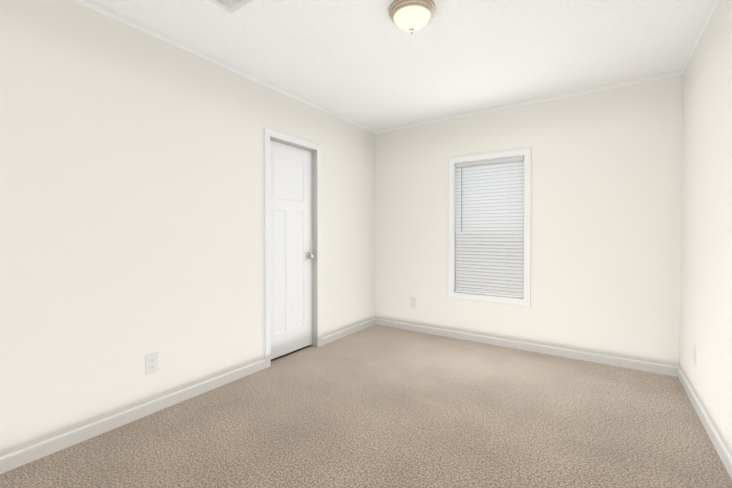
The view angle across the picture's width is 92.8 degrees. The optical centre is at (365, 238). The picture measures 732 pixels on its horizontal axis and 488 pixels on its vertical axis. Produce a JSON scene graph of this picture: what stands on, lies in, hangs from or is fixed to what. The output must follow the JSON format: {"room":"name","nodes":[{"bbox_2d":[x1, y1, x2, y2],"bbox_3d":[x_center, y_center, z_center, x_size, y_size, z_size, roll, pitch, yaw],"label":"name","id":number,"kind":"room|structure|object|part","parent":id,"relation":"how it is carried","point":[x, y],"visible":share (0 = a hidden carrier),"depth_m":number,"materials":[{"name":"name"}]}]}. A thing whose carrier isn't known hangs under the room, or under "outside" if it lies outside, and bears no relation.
{"room":"empty bedroom","nodes":[
{"label":"empty bedroom","id":0,"kind":"room"},
{"bbox_2d":[0,0,374,456],"bbox_3d":[-1.089,-0.108,2.733,0.110,2.440,4.345,0,1,34],"label":"wall","id":1,"kind":"structure","parent":0,"point":[131,197],"depth_m":2.13,"materials":[{"name":"paint"}]},
{"bbox_2d":[0,359,265,473],"bbox_3d":[-1.520,1.083,2.005,0.012,0.076,2.350,0,1,34],"label":"baseboard","id":2,"kind":"structure","parent":1,"relation":"attached to","point":[16,459],"depth_m":2.05,"materials":[{"name":"white paint"}]},
{"bbox_2d":[145,352,157,374],"bbox_3d":[-1.367,0.800,2.230,0.008,0.128,0.078,0,1,34],"label":"electrical outlet","id":3,"kind":"object","parent":1,"relation":"attached to","point":[151,362],"visible":1,"depth_m":2.22,"materials":[{"name":"white plastic"}]},
{"bbox_2d":[71,0,374,133],"bbox_3d":[-1.030,-1.310,2.678,0.035,0.036,4.125,0,1,34],"label":"crown molding","id":4,"kind":"structure","parent":1,"relation":"attached to","point":[90,4],"depth_m":2.46,"materials":[{"name":"white paint"}]},
{"bbox_2d":[270,140,314,358],"bbox_3d":[-0.697,0.101,3.292,0.106,1.958,0.589,0,1,34],"label":"door","id":5,"kind":"structure","parent":1,"relation":"in","point":[292,255],"depth_m":3.30,"materials":[{"name":"white paint"}]},
{"bbox_3d":[-0.551,0.177,3.477,0.071,0.063,0.063,0,1,34],"label":"knob","id":6,"kind":"part","parent":5,"relation":"part of","materials":[{"name":"grey metal"}]},
{"bbox_2d":[264,127,321,367],"bbox_3d":[-0.701,0.079,3.294,0.128,2.050,0.725,0,1,34],"label":"door frame","id":7,"kind":"structure","parent":1,"relation":"attached to","point":[268,132],"depth_m":3.50,"materials":[{"name":"white paint"}]},
{"bbox_2d":[322,318,375,345],"bbox_3d":[-0.172,1.058,3.993,0.012,0.076,1.005,0,1,34],"label":"baseboard","id":8,"kind":"structure","parent":1,"relation":"attached to","point":[330,338],"depth_m":3.93,"materials":[{"name":"white paint"}]},
{"bbox_2d":[271,345,309,360],"bbox_3d":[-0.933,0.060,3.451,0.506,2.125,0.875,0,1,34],"label":"floor","id":9,"kind":"structure","parent":0,"point":[290,353],"depth_m":3.34,"materials":[{"name":"grey"}]},
{"bbox_2d":[0,325,731,487],"bbox_3d":[0.156,1.152,1.905,3.120,0.060,4.345,0,1,34],"label":"floor carpet","id":10,"kind":"object","parent":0,"point":[376,406],"visible":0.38,"depth_m":2.03,"materials":[{"name":"beige carpet"}]},
{"bbox_2d":[93,0,709,129],"bbox_3d":[0.156,-1.347,1.873,3.120,0.060,4.345,0,1,34],"label":"ceiling","id":11,"kind":"structure","parent":0,"point":[370,64],"depth_m":2.41,"materials":[{"name":"paint"}]},
{"bbox_2d":[209,0,252,12],"bbox_3d":[-0.688,-1.314,1.880,0.355,0.008,0.155,0,1,34],"label":"ceiling vent","id":12,"kind":"object","parent":11,"relation":"in","point":[230,6],"visible":1,"depth_m":1.96,"materials":[{"name":"white metal"}]},
{"bbox_2d":[389,0,434,33],"bbox_3d":[0.264,-1.250,2.016,0.263,0.138,0.263,0,1,34],"label":"ceiling light","id":13,"kind":"object","parent":11,"relation":"attached to","point":[411,16],"visible":0.98,"depth_m":1.95,"materials":[{"name":"white glass"}]},
{"bbox_3d":[0.264,-1.244,2.016,0.213,0.070,0.213,0,1,34],"label":"lamp shade","id":14,"kind":"part","parent":13,"relation":"part of","materials":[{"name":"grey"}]},
{"bbox_2d":[375,75,682,366],"bbox_3d":[1.344,-0.120,3.642,2.900,2.440,0.110,0,1,34],"label":"wall","id":15,"kind":"structure","parent":0,"point":[606,173],"depth_m":3.21,"materials":[{"name":"paint"}]},
{"bbox_2d":[410,297,415,308],"bbox_3d":[0.553,0.764,4.118,0.078,0.128,0.008,0,1,34],"label":"outlet","id":16,"kind":"object","parent":15,"relation":"attached to","point":[412,302],"visible":1,"depth_m":4.12,"materials":[{"name":"white plastic"}]},
{"bbox_2d":[454,155,524,298],"bbox_3d":[1.281,-0.112,3.660,0.741,1.449,0.070,0,1,34],"label":"liner","id":17,"kind":"object","parent":15,"relation":"attached to","point":[455,171],"visible":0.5,"depth_m":3.83,"materials":[{"name":"white paint"}]},
{"bbox_2d":[448,148,530,305],"bbox_3d":[1.257,-0.111,3.624,0.835,1.543,0.018,0,1,34],"label":"window frame","id":18,"kind":"structure","parent":15,"relation":"in","point":[526,300],"depth_m":3.55,"materials":[{"name":"white paint"}]},
{"bbox_2d":[455,156,523,297],"bbox_3d":[1.278,-0.113,3.656,0.689,1.408,0.062,0,1,34],"label":"window blind","id":19,"kind":"object","parent":18,"relation":"attached to","point":[489,224],"visible":0.9,"depth_m":3.64,"materials":[{"name":"grey plastic"}]},
{"bbox_2d":[523,218,523,275],"bbox_3d":[1.312,-0.112,3.706,0.741,1.449,0.040,0,1,34],"label":"window","id":20,"kind":"structure","parent":15,"relation":"in","point":[523,252],"depth_m":3.50,"materials":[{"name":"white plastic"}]},
{"bbox_2d":[376,318,675,376],"bbox_3d":[1.302,1.062,3.612,2.880,0.076,0.012,0,1,34],"label":"baseboard","id":21,"kind":"structure","parent":15,"relation":"attached to","point":[591,357],"depth_m":3.34,"materials":[{"name":"white paint"}]},
{"bbox_2d":[375,71,676,133],"bbox_3d":[1.308,-1.321,3.564,2.790,0.036,0.035,0,1,34],"label":"crown molding","id":22,"kind":"structure","parent":15,"relation":"attached to","point":[668,74],"depth_m":3.32,"materials":[{"name":"white paint"}]},
{"bbox_2d":[679,0,731,457],"bbox_3d":[1.402,-0.087,1.045,0.110,2.440,4.345,0,1,34],"label":"wall","id":23,"kind":"structure","parent":0,"point":[706,268],"depth_m":2.04,"materials":[{"name":"paint"}]},
{"bbox_2d":[693,343,696,365],"bbox_3d":[2.188,0.772,2.321,0.008,0.128,0.078,0,1,34],"label":"electrical outlet","id":24,"kind":"object","parent":23,"relation":"attached to","point":[695,354],"visible":1,"depth_m":2.31,"materials":[{"name":"white plastic"}]},
{"bbox_2d":[675,0,720,75],"bbox_3d":[1.343,-1.289,1.070,0.035,0.036,4.125,0,1,34],"label":"crown molding","id":25,"kind":"structure","parent":23,"relation":"attached to","point":[710,10],"depth_m":2.23,"materials":[{"name":"white paint"}]},
{"bbox_2d":[676,367,731,479],"bbox_3d":[1.352,1.095,1.094,0.012,0.076,4.125,0,1,34],"label":"baseboard","id":26,"kind":"structure","parent":23,"relation":"attached to","point":[724,455],"depth_m":2.00,"materials":[{"name":"white paint"}]}
]}

